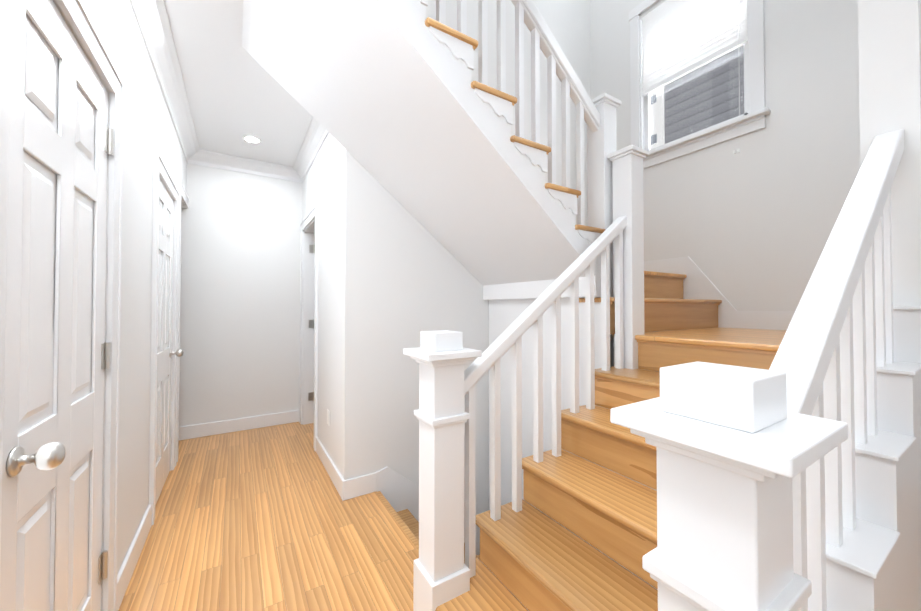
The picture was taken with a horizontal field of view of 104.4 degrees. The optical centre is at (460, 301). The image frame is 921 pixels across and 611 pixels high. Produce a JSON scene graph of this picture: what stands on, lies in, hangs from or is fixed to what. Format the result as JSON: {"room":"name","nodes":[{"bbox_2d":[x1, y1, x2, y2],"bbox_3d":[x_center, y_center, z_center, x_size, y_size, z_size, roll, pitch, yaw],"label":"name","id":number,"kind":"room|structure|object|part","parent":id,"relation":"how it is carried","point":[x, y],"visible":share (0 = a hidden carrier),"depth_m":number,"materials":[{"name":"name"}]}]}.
{"room":"stair landing hallway","nodes":[
{"label":"stair landing hallway","id":0,"kind":"room"},
{"bbox_2d":[53,0,186,610],"bbox_3d":[-1.165,-0.112,0.930,0.120,2.850,6.050,1,-1,-32],"label":"wall","id":1,"kind":"structure","parent":0,"point":[148,128],"depth_m":1.79,"materials":[{"name":"white paint"}]},
{"bbox_2d":[0,0,113,610],"bbox_3d":[-1.170,0.237,1.087,0.118,2.139,0.766,1,-1,-32],"label":"closet door","id":2,"kind":"structure","parent":1,"relation":"in","point":[54,557],"depth_m":1.02,"materials":[{"name":"white wood"}]},
{"bbox_3d":[-1.004,0.372,0.853,0.083,0.066,0.066,1,-1,-32],"label":"knob","id":3,"kind":"part","parent":2,"relation":"part of","materials":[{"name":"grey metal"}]},
{"bbox_2d":[0,0,123,610],"bbox_3d":[-1.178,0.195,1.083,0.024,2.242,0.956,1,-1,-32],"label":"door frame","id":4,"kind":"structure","parent":1,"relation":"attached to","point":[77,16],"depth_m":1.40,"materials":[{"name":"white wood"}]},
{"bbox_2d":[149,150,179,524],"bbox_3d":[-2.087,0.216,2.538,0.024,2.242,0.946,1,-1,-32],"label":"door frame","id":5,"kind":"structure","parent":1,"relation":"attached to","point":[160,169],"depth_m":2.18,"materials":[{"name":"white wood"}]},
{"bbox_2d":[130,0,199,162],"bbox_3d":[-1.067,-1.473,1.011,0.110,0.125,6.050,1,-1,-32],"label":"crown molding","id":6,"kind":"structure","parent":1,"relation":"attached to","point":[151,16],"depth_m":2.21,"materials":[{"name":"white wood"}]},
{"bbox_2d":[155,178,183,505],"bbox_3d":[-2.078,0.258,2.542,0.118,2.139,0.756,1,-1,-32],"label":"closet door","id":7,"kind":"structure","parent":1,"relation":"in","point":[165,353],"depth_m":2.55,"materials":[{"name":"white wood"}]},
{"bbox_3d":[-2.212,0.401,2.786,0.083,0.066,0.066,1,-1,-32],"label":"knob","id":8,"kind":"part","parent":7,"relation":"part of","materials":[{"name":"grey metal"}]},
{"bbox_2d":[177,180,188,461],"bbox_3d":[-2.620,0.164,3.391,0.024,2.372,0.916,1,-1,-32],"label":"door frame","id":9,"kind":"structure","parent":1,"relation":"attached to","point":[183,193],"depth_m":3.02,"materials":[{"name":"white wood"}]},
{"bbox_2d":[117,410,376,610],"bbox_3d":[-1.132,1.248,0.933,2.600,0.130,6.054,1,-1,-32],"label":"baseboard","id":10,"kind":"structure","parent":1,"relation":"attached to","point":[356,487],"depth_m":2.54,"materials":[{"name":"white wood"}]},
{"bbox_2d":[164,0,312,166],"bbox_3d":[-0.664,-1.582,1.264,1.300,0.100,6.050,1,-1,-32],"label":"ceiling","id":11,"kind":"structure","parent":0,"point":[235,94],"depth_m":2.57,"materials":[{"name":"white paint"}]},
{"bbox_2d":[242,135,261,143],"bbox_3d":[-1.930,-1.500,3.308,0.156,0.004,0.156,1,-1,-32],"label":"recessed light","id":12,"kind":"object","parent":11,"relation":"in","point":[251,139],"visible":1,"depth_m":3.30,"materials":[{"name":"white"}]},
{"bbox_2d":[179,163,301,426],"bbox_3d":[-2.808,-0.073,3.541,2.500,2.850,0.120,1,-1,-32],"label":"wall","id":13,"kind":"structure","parent":0,"point":[240,298],"depth_m":3.76,"materials":[{"name":"white paint"}]},
{"bbox_2d":[188,149,300,182],"bbox_3d":[-2.238,-1.432,3.781,1.060,0.125,0.110,1,-1,-32],"label":"crown molding","id":14,"kind":"structure","parent":13,"relation":"attached to","point":[200,157],"depth_m":3.76,"materials":[{"name":"white wood"}]},
{"bbox_2d":[118,422,418,610],"bbox_3d":[-1.163,1.389,0.980,2.600,0.150,6.170,1,-1,-32],"label":"floor","id":15,"kind":"structure","parent":0,"point":[268,518],"depth_m":2.00,"materials":[{"name":"brown wood"}]},
{"bbox_2d":[242,0,920,610],"bbox_3d":[0.652,0.176,1.953,3.207,5.505,2.332,1,-1,-32],"label":"staircase","id":16,"kind":"structure","parent":15,"relation":"on","point":[688,464],"depth_m":1.46,"materials":[{"name":"white wood"}]},
{"bbox_3d":[0.459,-0.043,1.761,1.125,0.909,0.060,1,-1,-32],"label":"rail","id":17,"kind":"part","parent":16,"relation":"part of","materials":[{"name":"white wood"}]},
{"bbox_3d":[0.070,-1.810,1.715,1.781,1.541,0.068,1,-1,-32],"label":"rail","id":18,"kind":"part","parent":16,"relation":"part of","materials":[{"name":"white wood"}]},
{"bbox_3d":[0.999,-0.096,0.938,1.258,1.029,0.070,1,-1,-32],"label":"rail","id":19,"kind":"part","parent":16,"relation":"part of","materials":[{"name":"white wood"}]},
{"bbox_2d":[302,133,341,471],"bbox_3d":[-1.282,-0.076,3.344,0.120,2.850,1.830,1,-1,-32],"label":"wall","id":20,"kind":"structure","parent":0,"point":[322,185],"depth_m":2.88,"materials":[{"name":"white paint"}]},
{"bbox_2d":[299,203,318,450],"bbox_3d":[-1.504,0.232,3.673,0.144,2.243,0.960,1,-1,-32],"label":"door frame","id":21,"kind":"structure","parent":20,"relation":"attached to","point":[308,333],"depth_m":3.97,"materials":[{"name":"white wood"}]},
{"bbox_2d":[308,392,313,400],"bbox_3d":[-1.665,1.058,3.985,0.057,0.096,0.012,1,-1,-32],"label":"right hinge of the room door","id":22,"kind":"object","parent":20,"relation":"attached to","point":[310,396],"visible":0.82,"depth_m":3.99,"materials":[{"name":"grey metal"}]},
{"bbox_2d":[293,118,328,182],"bbox_3d":[-1.319,-1.441,3.206,0.110,0.125,2.060,1,-1,-32],"label":"crown molding","id":23,"kind":"structure","parent":20,"relation":"attached to","point":[315,137],"depth_m":3.35,"materials":[{"name":"white wood"}]},
{"bbox_2d":[309,320,313,327],"bbox_3d":[-1.665,0.248,3.997,0.057,0.096,0.012,1,-1,-32],"label":"right hinge of the room door","id":24,"kind":"object","parent":20,"relation":"attached to","point":[311,323],"visible":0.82,"depth_m":4.00,"materials":[{"name":"grey metal"}]},
{"bbox_2d":[309,245,314,252],"bbox_3d":[-1.665,-0.591,4.010,0.057,0.096,0.012,1,-1,-32],"label":"right hinge of the room door","id":25,"kind":"object","parent":20,"relation":"attached to","point":[311,248],"visible":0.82,"depth_m":4.01,"materials":[{"name":"grey metal"}]},
{"bbox_2d":[327,409,329,425],"bbox_3d":[-1.053,0.922,2.842,0.008,0.114,0.072,1,-1,-32],"label":"outlet","id":26,"kind":"object","parent":20,"relation":"attached to","point":[328,417],"visible":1,"depth_m":2.82,"materials":[{"name":"white plastic"}]},
{"bbox_2d":[340,0,590,514],"bbox_3d":[0.324,-0.703,3.208,2.690,7.300,0.120,1,-1,-32],"label":"wall","id":27,"kind":"structure","parent":0,"point":[407,277],"depth_m":2.67,"materials":[{"name":"white paint"}]},
{"bbox_2d":[376,467,479,554],"bbox_3d":[-0.174,1.762,2.780,0.990,1.142,0.016,1,-1,-32],"label":"skirt","id":28,"kind":"object","parent":27,"relation":"attached to","point":[399,492],"visible":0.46,"depth_m":2.61,"materials":[{"name":"white wood"}]},
{"bbox_2d":[590,0,859,366],"bbox_3d":[2.045,-0.708,2.865,0.134,7.300,2.285,1,-1,-32],"label":"wall","id":29,"kind":"structure","parent":0,"point":[749,226],"depth_m":2.54,"materials":[{"name":"white paint"}]},
{"bbox_2d":[629,0,770,168],"bbox_3d":[1.937,-1.954,3.014,0.180,1.675,1.080,1,-1,-32],"label":"window","id":30,"kind":"structure","parent":29,"relation":"in","point":[679,38],"depth_m":2.99,"materials":[{"name":"white"}]},
{"bbox_3d":[1.962,-1.714,3.026,0.030,0.675,0.820,1,-1,-32],"label":"sash","id":31,"kind":"part","parent":30,"relation":"part of","materials":[{"name":"white"}]},
{"bbox_3d":[1.992,-2.036,3.049,0.004,1.300,0.810,1,-1,-32],"label":"glass","id":32,"kind":"part","parent":30,"relation":"part of","materials":[{"name":"clear glass"}]},
{"bbox_3d":[2.103,-2.026,2.700,0.002,1.290,0.002,1,-1,-32],"label":"blind cord","id":33,"kind":"part","parent":30,"relation":"part of","materials":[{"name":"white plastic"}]},
{"bbox_2d":[858,0,920,610],"bbox_3d":[1.708,-1.530,1.402,2.029,5.700,0.140,1,-1,-32],"label":"wall","id":34,"kind":"structure","parent":0,"point":[889,39],"depth_m":1.26,"materials":[{"name":"white paint"}]},
{"label":"outside","id":35,"kind":"structure","parent":0,"visible":0},
{"bbox_2d":[650,86,664,148],"bbox_3d":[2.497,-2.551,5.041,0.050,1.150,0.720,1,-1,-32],"label":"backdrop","id":36,"kind":"structure","parent":35,"point":[658,95],"depth_m":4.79,"materials":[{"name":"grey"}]},
{"bbox_2d":[664,45,743,143],"bbox_3d":[3.303,-1.094,3.825,0.050,8.100,6.000,1,-1,-32],"label":"siding","id":37,"kind":"object","parent":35,"point":[707,82],"depth_m":4.33,"materials":[{"name":"grey"}]}
]}

